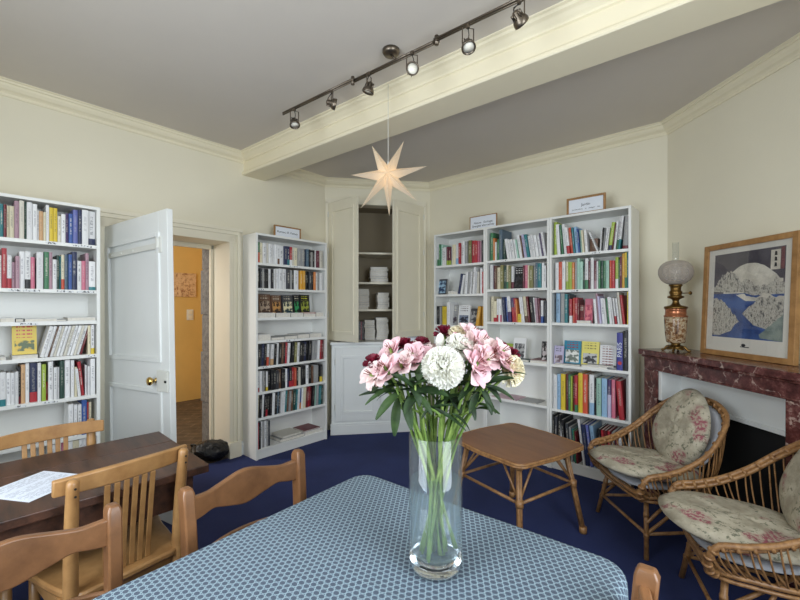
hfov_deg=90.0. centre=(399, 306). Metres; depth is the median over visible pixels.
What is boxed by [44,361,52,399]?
book
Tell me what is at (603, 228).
book
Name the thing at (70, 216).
book
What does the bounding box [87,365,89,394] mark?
book
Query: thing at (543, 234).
book
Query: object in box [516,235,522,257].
book
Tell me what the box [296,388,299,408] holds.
book
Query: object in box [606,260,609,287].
book
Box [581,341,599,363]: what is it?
book
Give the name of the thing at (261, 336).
book
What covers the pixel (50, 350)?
book
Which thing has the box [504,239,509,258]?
book
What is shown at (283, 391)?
book
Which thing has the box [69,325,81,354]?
book
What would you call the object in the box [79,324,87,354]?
book
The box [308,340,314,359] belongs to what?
book
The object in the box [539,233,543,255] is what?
book
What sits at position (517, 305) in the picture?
book
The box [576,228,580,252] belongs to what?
book
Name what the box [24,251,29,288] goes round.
book
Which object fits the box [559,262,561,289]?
book
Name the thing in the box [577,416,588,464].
book
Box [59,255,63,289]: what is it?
book
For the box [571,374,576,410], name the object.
book
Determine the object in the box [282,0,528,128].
track light
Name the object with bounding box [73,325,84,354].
book
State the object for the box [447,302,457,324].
book
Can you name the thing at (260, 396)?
book
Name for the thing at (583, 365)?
magazine
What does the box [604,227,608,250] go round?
book
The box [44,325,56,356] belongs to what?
book
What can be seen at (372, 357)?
flower
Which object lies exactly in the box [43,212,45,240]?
book
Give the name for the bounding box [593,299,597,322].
book
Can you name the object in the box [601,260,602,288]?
book
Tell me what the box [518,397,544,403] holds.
brochure
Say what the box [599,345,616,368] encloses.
book
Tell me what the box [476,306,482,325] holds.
book
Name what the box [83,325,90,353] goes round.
book
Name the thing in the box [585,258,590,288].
book
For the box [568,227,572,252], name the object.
book
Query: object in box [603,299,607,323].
book
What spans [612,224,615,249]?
book
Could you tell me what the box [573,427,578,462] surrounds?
book
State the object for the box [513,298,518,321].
book
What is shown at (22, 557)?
dining chair
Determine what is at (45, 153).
wall
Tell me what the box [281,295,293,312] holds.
book
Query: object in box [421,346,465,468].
flower
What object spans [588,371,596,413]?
book
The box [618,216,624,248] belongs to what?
book
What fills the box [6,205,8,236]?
book
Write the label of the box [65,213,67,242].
book
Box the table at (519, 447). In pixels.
[452,423,586,534]
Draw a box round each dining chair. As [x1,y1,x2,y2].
[0,502,122,599]
[178,449,306,557]
[631,563,660,599]
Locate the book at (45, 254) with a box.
[43,252,48,288]
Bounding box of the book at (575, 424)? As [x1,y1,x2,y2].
[569,422,577,461]
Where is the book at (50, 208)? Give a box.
[49,207,52,240]
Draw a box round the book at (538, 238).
[537,235,541,255]
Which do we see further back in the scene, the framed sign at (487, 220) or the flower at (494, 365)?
the framed sign at (487, 220)
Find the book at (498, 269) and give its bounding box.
[497,267,499,288]
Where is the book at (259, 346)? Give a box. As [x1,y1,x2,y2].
[258,345,260,366]
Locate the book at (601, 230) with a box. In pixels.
[600,230,602,250]
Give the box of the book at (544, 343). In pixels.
[541,341,546,359]
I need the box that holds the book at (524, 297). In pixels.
[523,296,527,322]
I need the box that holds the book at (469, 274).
[467,272,470,293]
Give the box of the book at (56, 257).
[53,255,58,288]
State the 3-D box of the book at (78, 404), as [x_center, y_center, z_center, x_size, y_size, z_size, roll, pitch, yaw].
[-2.117,0.729,2.626,0.138,0.202,0.018,0,0,41]
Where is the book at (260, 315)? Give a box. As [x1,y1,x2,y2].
[258,313,274,317]
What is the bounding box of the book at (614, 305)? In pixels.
[612,298,617,323]
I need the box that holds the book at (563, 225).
[562,224,571,253]
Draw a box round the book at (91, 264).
[89,261,94,289]
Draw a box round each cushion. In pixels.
[589,445,701,482]
[652,388,710,464]
[658,491,799,565]
[779,449,799,532]
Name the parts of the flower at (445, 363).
stem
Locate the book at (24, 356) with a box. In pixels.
[9,354,37,359]
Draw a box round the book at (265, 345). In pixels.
[263,344,266,365]
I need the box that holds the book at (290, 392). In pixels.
[288,391,291,410]
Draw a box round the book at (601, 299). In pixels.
[600,298,605,323]
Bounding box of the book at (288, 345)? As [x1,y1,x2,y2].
[287,343,290,362]
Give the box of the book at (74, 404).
[72,401,76,435]
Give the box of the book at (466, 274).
[464,272,468,293]
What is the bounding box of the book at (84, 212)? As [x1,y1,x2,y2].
[82,210,87,244]
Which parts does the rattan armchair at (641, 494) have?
leg, leg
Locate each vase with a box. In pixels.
[409,438,461,580]
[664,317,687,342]
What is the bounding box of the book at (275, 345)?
[271,343,276,364]
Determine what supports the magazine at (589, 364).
on the magazine at (583, 365)
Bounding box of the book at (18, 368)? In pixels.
[16,365,20,403]
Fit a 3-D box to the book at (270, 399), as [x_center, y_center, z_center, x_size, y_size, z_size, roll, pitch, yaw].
[-1.230,0.891,3.707,0.138,0.202,0.027,0,0,42]
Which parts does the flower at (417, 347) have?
stem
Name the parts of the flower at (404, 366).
stem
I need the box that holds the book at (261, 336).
[258,333,270,340]
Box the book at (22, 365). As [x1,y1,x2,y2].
[18,363,24,403]
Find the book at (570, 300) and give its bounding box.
[569,299,572,322]
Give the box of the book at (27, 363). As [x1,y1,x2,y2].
[24,362,28,402]
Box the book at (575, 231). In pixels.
[574,227,581,252]
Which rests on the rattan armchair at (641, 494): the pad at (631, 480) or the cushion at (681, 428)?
the pad at (631, 480)
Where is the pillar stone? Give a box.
[201,249,208,441]
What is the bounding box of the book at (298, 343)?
[297,342,299,361]
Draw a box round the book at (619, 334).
[617,332,622,370]
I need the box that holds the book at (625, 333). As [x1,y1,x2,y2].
[623,330,627,370]
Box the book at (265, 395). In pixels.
[263,394,266,416]
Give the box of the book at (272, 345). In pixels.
[270,344,273,364]
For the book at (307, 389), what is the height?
0.202 m
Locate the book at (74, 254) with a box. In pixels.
[67,252,76,289]
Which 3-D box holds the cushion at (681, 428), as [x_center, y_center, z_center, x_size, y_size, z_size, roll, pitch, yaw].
[1.694,0.715,2.413,0.190,0.442,0.434,0,0,-2]
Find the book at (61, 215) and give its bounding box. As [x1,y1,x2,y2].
[59,214,64,242]
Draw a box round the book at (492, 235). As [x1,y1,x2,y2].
[490,233,498,260]
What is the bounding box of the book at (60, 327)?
[50,325,61,356]
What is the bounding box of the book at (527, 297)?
[526,296,531,322]
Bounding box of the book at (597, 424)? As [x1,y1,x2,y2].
[589,420,601,467]
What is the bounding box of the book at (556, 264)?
[555,262,558,289]
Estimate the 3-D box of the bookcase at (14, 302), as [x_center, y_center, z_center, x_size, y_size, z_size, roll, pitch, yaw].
[-2.353,0.350,2.443,0.260,2.020,0.800,0,0,42]
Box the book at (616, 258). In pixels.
[615,257,619,287]
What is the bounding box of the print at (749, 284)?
[712,245,786,341]
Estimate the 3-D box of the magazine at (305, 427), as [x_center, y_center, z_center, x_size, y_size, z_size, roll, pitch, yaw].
[-0.952,1.228,4.075,0.190,0.012,0.192,0,0,39]
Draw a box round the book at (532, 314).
[529,297,538,322]
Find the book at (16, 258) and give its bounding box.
[13,256,18,287]
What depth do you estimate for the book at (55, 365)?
2.52 m
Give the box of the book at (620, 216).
[616,216,621,248]
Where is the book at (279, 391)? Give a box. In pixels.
[278,391,280,412]
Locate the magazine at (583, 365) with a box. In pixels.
[581,364,608,368]
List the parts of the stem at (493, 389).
stem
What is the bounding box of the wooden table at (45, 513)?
[0,431,208,540]
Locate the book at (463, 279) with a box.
[460,275,464,293]
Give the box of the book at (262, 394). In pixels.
[262,394,263,416]
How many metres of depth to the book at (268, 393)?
3.66 m
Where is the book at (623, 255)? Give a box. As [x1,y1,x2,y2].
[622,253,624,287]
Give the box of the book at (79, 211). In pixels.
[78,210,81,243]
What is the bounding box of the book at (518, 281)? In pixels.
[514,267,522,288]
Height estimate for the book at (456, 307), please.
0.210 m
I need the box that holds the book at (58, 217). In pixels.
[57,216,60,241]
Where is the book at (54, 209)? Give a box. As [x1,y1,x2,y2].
[53,208,56,241]
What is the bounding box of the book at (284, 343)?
[283,343,285,363]
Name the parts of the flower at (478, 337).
stem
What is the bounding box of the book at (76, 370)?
[75,369,80,396]
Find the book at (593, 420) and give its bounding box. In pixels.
[585,419,596,466]
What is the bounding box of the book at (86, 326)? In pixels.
[76,325,87,354]
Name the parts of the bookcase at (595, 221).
panel, shelf, shelf, shelf, shelf, shelf, shelf, panel, panel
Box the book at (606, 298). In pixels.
[606,298,609,323]
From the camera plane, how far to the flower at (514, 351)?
0.94 m
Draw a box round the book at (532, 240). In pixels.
[530,235,535,256]
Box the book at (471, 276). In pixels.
[469,272,472,293]
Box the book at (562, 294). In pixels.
[561,293,568,322]
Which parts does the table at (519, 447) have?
leg, leg, leg, leg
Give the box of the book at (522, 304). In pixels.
[521,297,524,321]
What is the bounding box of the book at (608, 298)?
[607,297,614,323]
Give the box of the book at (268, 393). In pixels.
[267,393,269,415]
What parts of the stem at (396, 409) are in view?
stem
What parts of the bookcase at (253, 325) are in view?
panel, panel, shelf, shelf, shelf, shelf, shelf, shelf, shelf, shelf, panel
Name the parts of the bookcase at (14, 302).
shelf, shelf, shelf, shelf, shelf, shelf, panel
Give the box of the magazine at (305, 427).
[293,423,319,431]
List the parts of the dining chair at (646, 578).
rail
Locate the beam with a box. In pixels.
[241,0,780,180]
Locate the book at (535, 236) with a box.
[533,235,539,256]
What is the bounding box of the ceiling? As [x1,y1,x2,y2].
[0,0,799,181]
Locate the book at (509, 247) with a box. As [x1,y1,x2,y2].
[507,239,511,258]
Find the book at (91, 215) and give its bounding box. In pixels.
[88,211,94,244]
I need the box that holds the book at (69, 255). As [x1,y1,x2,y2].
[68,254,71,289]
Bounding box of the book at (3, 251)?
[0,248,6,287]
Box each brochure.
[492,393,525,400]
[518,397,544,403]
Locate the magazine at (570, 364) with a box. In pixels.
[555,362,581,366]
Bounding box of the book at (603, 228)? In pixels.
[601,228,604,250]
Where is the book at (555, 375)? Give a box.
[554,372,561,408]
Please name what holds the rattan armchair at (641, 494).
on the floor
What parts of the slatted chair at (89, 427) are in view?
leg, rail, post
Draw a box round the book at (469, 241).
[468,240,471,262]
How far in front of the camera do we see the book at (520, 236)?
3.58 m
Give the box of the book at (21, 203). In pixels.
[19,200,23,238]
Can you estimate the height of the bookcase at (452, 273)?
2.118 m
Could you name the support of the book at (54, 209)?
on the bookcase at (14, 302)
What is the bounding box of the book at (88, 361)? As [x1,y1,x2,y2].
[85,358,94,394]
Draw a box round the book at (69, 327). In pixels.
[59,325,71,355]
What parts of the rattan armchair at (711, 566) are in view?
leg, leg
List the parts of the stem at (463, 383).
stem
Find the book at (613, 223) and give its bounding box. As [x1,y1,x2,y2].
[608,222,615,249]
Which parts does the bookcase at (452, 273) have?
panel, shelf, shelf, shelf, panel, panel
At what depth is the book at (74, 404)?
2.58 m
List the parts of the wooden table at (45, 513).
leg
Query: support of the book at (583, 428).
on the bookcase at (595, 221)
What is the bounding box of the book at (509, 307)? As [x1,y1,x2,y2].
[507,296,517,321]
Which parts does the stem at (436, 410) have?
stem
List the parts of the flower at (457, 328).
stem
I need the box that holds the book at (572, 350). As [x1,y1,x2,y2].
[564,340,581,363]
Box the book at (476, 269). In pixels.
[472,267,479,293]
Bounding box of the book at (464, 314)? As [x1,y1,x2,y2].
[458,305,470,322]
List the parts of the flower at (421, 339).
stem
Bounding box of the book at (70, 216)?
[68,214,72,242]
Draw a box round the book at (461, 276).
[458,274,464,293]
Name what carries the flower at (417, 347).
in the glass vase at (442, 567)
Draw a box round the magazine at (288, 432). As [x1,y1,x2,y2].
[272,428,300,438]
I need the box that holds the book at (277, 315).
[275,313,289,317]
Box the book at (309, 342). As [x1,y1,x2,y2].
[305,340,311,360]
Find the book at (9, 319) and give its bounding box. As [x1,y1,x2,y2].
[0,317,14,322]
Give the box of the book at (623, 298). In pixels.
[620,295,626,323]
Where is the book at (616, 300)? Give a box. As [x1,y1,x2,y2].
[615,298,619,323]
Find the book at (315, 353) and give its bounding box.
[314,341,316,359]
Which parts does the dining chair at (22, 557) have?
rail, rail, post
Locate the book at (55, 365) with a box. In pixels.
[55,365,58,398]
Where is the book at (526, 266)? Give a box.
[525,265,527,287]
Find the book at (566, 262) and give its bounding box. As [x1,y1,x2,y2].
[566,262,567,289]
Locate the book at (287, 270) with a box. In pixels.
[286,269,289,288]
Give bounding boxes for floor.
[12,398,788,599]
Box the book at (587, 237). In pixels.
[584,230,590,251]
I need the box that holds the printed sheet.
[0,471,75,501]
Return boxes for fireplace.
[638,348,799,596]
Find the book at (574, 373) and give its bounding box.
[568,372,578,410]
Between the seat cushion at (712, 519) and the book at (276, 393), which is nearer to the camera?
the seat cushion at (712, 519)
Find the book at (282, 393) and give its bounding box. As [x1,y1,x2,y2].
[280,391,283,412]
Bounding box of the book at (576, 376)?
[575,374,577,411]
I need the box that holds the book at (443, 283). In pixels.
[438,279,447,294]
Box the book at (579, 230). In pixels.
[579,230,581,252]
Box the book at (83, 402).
[77,399,86,434]
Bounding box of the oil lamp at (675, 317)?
[658,260,693,351]
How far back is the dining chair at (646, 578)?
0.76 m
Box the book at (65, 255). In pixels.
[64,254,67,289]
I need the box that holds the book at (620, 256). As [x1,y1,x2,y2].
[620,256,621,287]
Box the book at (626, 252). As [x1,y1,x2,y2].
[625,252,626,287]
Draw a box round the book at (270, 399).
[269,393,271,414]
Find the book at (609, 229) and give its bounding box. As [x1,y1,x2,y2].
[606,227,610,249]
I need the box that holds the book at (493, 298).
[491,296,501,321]
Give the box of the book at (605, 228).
[603,228,605,250]
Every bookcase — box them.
[0,192,99,462]
[243,232,326,460]
[434,227,484,437]
[485,218,548,466]
[549,205,638,486]
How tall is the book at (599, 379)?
0.297 m
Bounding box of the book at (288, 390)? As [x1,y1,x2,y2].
[286,390,288,411]
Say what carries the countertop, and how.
on the tall cabinet
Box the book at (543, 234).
[540,232,546,255]
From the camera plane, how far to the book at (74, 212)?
2.57 m
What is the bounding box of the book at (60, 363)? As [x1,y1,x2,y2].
[55,360,63,398]
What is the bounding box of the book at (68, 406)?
[64,401,72,437]
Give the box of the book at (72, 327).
[63,325,74,355]
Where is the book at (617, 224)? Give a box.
[613,221,618,249]
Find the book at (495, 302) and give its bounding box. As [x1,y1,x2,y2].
[494,301,496,321]
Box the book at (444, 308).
[442,306,446,324]
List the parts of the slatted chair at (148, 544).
leg, post, seat frame, seat, rail, post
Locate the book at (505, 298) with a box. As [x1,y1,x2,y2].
[505,298,507,321]
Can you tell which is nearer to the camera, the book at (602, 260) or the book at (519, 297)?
the book at (602, 260)
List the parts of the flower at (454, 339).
stem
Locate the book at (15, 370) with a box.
[13,369,17,404]
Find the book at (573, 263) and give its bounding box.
[572,262,574,288]
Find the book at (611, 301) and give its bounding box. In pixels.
[610,298,614,323]
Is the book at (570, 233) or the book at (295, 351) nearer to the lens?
the book at (570, 233)
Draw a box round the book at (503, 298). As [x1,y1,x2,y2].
[502,297,506,321]
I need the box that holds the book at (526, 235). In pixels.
[524,234,530,256]
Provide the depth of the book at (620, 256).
3.04 m
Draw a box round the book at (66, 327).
[56,325,67,355]
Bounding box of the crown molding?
[0,32,799,191]
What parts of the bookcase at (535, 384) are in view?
panel, shelf, shelf, shelf, shelf, panel, shelf, panel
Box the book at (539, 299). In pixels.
[538,298,545,322]
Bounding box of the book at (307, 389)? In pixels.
[305,387,308,407]
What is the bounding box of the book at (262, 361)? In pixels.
[261,344,263,365]
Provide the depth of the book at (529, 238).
3.52 m
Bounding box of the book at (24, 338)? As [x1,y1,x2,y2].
[11,325,36,354]
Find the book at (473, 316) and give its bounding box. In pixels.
[470,309,477,325]
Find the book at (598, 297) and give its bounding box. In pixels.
[597,296,603,323]
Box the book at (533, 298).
[533,298,535,322]
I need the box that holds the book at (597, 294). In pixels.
[596,293,603,323]
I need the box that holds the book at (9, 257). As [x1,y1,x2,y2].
[7,255,11,287]
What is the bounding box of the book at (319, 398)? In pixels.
[318,385,321,404]
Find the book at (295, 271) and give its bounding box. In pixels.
[294,270,297,288]
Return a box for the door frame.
[86,205,242,458]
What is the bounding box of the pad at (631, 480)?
[609,469,670,489]
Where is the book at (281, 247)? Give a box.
[280,246,282,264]
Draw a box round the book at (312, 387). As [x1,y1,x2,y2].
[310,385,314,405]
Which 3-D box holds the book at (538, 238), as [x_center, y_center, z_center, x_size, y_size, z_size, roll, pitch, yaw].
[1.252,-0.530,3.518,0.047,0.186,0.126,0,0,42]
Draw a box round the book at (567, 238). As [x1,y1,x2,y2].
[564,227,570,253]
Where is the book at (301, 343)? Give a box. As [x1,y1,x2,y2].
[293,341,302,361]
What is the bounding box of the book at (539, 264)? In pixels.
[538,263,541,287]
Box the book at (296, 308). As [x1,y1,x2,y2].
[293,295,299,312]
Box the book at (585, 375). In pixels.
[583,371,595,413]
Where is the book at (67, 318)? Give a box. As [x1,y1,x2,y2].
[63,317,95,320]
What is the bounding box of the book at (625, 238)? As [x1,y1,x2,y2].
[623,216,627,248]
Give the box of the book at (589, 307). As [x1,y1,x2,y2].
[584,299,593,322]
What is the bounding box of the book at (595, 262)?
[594,260,596,288]
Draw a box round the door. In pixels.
[105,208,176,524]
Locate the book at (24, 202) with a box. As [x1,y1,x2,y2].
[24,202,25,238]
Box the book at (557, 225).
[556,224,560,254]
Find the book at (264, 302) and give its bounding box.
[258,294,270,312]
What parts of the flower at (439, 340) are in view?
stem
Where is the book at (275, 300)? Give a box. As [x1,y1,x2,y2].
[270,295,281,312]
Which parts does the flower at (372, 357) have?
stem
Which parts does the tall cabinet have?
door, cabinet door, door frame, cabinet door, door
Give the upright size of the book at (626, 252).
0.267 m
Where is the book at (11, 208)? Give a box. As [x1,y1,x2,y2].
[9,206,13,237]
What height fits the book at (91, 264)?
0.190 m
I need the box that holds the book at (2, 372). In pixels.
[0,370,5,406]
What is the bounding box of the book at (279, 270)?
[278,268,281,288]
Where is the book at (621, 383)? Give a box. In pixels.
[616,378,625,419]
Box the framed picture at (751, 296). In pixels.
[700,230,799,365]
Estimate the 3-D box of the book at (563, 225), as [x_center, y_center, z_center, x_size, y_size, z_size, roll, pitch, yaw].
[1.424,-0.565,3.390,0.045,0.253,0.172,0,0,42]
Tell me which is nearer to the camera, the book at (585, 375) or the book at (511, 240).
the book at (585, 375)
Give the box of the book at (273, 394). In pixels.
[272,392,274,414]
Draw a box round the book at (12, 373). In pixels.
[9,370,14,404]
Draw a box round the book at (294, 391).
[291,389,295,409]
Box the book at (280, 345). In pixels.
[278,344,281,363]
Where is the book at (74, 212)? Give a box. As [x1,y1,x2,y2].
[68,210,77,243]
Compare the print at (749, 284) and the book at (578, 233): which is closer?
the print at (749, 284)
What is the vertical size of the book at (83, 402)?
0.225 m
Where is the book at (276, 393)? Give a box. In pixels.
[274,392,277,413]
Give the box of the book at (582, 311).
[580,305,584,320]
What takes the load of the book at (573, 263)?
on the bookcase at (595, 221)
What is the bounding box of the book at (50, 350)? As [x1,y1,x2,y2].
[48,327,58,356]
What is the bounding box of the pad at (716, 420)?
[696,407,721,467]
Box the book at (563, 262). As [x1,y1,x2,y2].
[562,261,565,289]
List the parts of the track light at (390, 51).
spotlight, lamp glass, spotlight, spotlight, lamp glass, spotlight, spotlight, lamp glass, spotlight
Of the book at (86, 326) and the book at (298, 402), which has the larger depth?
the book at (298, 402)
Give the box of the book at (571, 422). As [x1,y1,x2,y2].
[565,419,576,459]
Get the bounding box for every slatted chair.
[0,418,103,599]
[28,444,188,599]
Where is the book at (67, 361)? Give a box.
[64,359,69,397]
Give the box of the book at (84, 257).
[80,253,88,289]
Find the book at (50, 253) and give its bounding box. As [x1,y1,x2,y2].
[49,252,51,288]
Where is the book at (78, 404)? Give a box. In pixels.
[75,401,80,435]
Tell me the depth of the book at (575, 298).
3.26 m
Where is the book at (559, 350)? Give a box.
[554,345,564,363]
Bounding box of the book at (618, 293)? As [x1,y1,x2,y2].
[617,292,624,323]
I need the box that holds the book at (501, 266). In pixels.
[500,265,505,288]
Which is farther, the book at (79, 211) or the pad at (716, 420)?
the book at (79, 211)
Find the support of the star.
hanging from the ceiling
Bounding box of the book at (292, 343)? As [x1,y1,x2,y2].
[290,341,294,362]
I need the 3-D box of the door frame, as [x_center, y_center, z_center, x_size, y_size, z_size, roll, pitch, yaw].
[-1.955,0.325,3.348,0.380,2.070,1.146,0,0,41]
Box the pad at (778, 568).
[691,535,799,574]
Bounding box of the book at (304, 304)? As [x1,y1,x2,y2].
[299,295,309,311]
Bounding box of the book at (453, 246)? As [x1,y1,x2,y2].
[452,245,455,264]
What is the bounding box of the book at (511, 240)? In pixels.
[510,239,515,258]
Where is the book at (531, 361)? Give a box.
[529,360,546,363]
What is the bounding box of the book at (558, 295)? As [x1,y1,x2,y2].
[556,293,560,322]
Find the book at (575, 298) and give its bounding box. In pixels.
[575,298,582,322]
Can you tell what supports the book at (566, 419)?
on the bookcase at (595, 221)
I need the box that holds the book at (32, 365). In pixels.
[28,362,36,401]
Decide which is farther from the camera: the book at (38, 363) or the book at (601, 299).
the book at (601, 299)
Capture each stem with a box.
[359,379,431,456]
[391,364,447,509]
[419,407,446,551]
[421,404,470,547]
[428,393,439,534]
[432,416,445,550]
[438,374,478,555]
[444,366,513,432]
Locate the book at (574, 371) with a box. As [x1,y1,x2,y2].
[566,371,576,409]
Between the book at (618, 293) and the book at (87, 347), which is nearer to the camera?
the book at (87, 347)
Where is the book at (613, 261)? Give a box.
[612,260,614,287]
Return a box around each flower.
[359,360,447,544]
[362,353,447,550]
[372,353,455,548]
[377,336,457,548]
[378,349,441,543]
[396,337,442,555]
[398,341,442,547]
[405,340,436,479]
[414,336,439,554]
[419,329,494,546]
[419,355,525,550]
[421,323,479,553]
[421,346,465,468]
[425,344,501,547]
[426,325,467,559]
[427,324,451,562]
[427,333,444,557]
[427,347,520,516]
[428,333,474,511]
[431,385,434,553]
[432,349,491,498]
[432,350,526,547]
[433,337,511,551]
[438,332,463,429]
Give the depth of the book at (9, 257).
2.35 m
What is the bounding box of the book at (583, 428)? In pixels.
[581,419,592,465]
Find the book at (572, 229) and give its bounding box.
[571,227,575,252]
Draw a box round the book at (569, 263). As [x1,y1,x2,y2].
[568,262,571,289]
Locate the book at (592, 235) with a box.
[589,232,599,250]
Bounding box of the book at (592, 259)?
[591,258,599,288]
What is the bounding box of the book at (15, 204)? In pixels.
[12,201,18,237]
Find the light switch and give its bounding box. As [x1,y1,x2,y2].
[187,309,193,319]
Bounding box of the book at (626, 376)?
[626,376,627,420]
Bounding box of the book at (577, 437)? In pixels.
[574,429,581,463]
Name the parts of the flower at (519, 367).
stem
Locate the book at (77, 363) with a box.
[74,359,83,395]
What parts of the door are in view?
handle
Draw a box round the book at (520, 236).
[520,236,523,257]
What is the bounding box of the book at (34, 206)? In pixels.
[32,204,36,239]
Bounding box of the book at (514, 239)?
[513,239,517,257]
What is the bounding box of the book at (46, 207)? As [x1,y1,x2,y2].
[42,205,48,240]
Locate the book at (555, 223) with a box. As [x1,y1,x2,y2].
[554,222,561,254]
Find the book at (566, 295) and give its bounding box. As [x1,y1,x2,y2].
[565,294,573,322]
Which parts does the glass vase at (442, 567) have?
glass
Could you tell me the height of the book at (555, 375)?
0.285 m
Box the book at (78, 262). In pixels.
[77,261,80,289]
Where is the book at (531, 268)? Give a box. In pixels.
[529,266,533,287]
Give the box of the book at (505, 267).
[504,266,506,288]
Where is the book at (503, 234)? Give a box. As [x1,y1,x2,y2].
[499,230,511,259]
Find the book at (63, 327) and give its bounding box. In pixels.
[53,325,64,356]
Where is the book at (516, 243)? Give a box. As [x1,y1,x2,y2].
[515,239,519,257]
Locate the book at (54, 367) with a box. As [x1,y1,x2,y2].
[53,365,56,399]
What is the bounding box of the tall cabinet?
[326,195,427,434]
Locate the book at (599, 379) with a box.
[597,375,607,415]
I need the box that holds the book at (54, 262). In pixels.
[52,259,56,288]
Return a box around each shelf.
[359,252,391,258]
[359,282,391,285]
[359,309,391,310]
[638,348,799,384]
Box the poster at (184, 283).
[174,272,195,296]
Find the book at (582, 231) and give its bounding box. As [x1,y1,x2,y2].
[581,230,584,251]
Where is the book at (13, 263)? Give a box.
[12,262,14,287]
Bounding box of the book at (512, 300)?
[511,298,514,321]
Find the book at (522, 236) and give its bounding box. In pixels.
[521,234,526,257]
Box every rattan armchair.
[587,397,729,560]
[667,440,799,599]
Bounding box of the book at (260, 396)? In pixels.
[258,395,261,417]
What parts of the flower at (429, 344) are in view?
stem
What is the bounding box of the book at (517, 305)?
[515,299,519,321]
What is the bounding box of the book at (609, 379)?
[608,376,615,417]
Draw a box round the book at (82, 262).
[81,261,84,289]
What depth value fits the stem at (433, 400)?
0.97 m
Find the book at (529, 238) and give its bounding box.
[528,235,533,256]
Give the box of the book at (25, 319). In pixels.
[22,318,56,321]
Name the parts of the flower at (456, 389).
stem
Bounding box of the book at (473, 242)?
[472,240,475,262]
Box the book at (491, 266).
[490,265,495,288]
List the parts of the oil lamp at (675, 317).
globe, burner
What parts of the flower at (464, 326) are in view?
stem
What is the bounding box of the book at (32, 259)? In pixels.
[30,257,34,288]
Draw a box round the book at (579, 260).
[577,258,584,288]
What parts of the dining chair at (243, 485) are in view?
post, rail, rail, post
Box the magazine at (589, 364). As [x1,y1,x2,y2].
[587,363,614,367]
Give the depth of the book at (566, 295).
3.30 m
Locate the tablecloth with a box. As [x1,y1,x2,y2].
[92,475,627,599]
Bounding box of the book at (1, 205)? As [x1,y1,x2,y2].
[0,203,2,236]
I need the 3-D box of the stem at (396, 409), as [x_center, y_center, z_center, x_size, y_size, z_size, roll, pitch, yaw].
[0.011,0.363,0.886,0.192,0.413,0.077,0,0,-19]
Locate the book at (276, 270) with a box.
[275,269,277,288]
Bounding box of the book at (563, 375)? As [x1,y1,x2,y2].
[561,371,573,409]
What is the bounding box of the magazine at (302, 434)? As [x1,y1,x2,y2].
[270,432,304,442]
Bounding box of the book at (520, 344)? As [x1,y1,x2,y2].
[513,338,526,357]
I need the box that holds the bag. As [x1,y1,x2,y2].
[190,439,228,461]
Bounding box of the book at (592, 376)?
[589,371,601,414]
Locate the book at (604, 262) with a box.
[603,261,605,288]
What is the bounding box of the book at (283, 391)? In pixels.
[283,391,285,412]
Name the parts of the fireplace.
closing panel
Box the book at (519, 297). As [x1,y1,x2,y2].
[519,297,522,321]
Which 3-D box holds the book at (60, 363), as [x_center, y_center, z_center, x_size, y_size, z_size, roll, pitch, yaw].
[-2.191,0.458,2.576,0.163,0.239,0.021,0,0,41]
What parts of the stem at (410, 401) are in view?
stem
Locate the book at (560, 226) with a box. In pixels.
[559,225,563,253]
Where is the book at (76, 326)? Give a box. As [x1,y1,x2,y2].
[66,325,77,355]
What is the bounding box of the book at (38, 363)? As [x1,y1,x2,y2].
[37,362,40,401]
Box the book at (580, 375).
[578,370,590,412]
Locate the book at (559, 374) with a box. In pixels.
[557,371,565,409]
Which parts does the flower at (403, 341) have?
stem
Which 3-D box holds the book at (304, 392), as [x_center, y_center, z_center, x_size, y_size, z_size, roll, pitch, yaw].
[-0.987,0.891,3.983,0.137,0.202,0.041,0,0,42]
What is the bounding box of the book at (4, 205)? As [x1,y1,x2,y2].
[3,204,5,236]
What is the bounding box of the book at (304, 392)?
[303,387,306,407]
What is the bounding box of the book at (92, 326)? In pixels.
[86,324,93,353]
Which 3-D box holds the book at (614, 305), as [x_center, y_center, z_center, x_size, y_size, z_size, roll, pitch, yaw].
[1.692,0.030,3.119,0.033,0.202,0.138,0,0,42]
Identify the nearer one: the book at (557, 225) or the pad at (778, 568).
the pad at (778, 568)
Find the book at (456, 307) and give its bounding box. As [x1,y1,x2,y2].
[453,305,458,324]
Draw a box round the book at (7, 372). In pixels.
[5,370,9,405]
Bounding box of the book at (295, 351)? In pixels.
[294,342,296,361]
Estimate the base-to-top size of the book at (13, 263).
0.156 m
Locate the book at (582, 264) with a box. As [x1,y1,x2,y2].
[580,262,584,288]
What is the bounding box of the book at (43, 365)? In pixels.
[41,362,45,400]
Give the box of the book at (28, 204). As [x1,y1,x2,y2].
[26,202,31,239]
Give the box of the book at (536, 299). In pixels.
[535,298,538,322]
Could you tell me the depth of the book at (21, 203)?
2.38 m
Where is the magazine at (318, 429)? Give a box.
[301,424,321,435]
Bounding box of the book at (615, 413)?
[612,376,621,417]
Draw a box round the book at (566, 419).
[561,414,572,459]
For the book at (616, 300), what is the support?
on the bookcase at (595, 221)
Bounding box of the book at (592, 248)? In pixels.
[590,238,599,251]
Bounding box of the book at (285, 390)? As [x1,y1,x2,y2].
[285,390,287,411]
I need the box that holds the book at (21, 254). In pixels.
[17,251,24,288]
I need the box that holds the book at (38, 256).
[33,252,42,288]
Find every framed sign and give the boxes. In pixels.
[274,224,300,238]
[470,213,496,229]
[567,192,605,214]
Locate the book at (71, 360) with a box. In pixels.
[69,359,73,396]
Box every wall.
[0,95,324,440]
[173,246,202,401]
[325,187,429,429]
[430,135,667,447]
[668,58,799,363]
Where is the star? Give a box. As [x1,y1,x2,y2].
[353,142,425,213]
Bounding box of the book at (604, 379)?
[602,375,613,416]
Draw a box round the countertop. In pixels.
[330,340,383,344]
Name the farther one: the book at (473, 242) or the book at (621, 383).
the book at (473, 242)
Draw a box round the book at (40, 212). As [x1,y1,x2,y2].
[39,211,42,240]
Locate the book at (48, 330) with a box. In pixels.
[37,325,52,357]
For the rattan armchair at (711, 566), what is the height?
0.823 m
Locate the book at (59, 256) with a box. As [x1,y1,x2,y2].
[59,256,60,288]

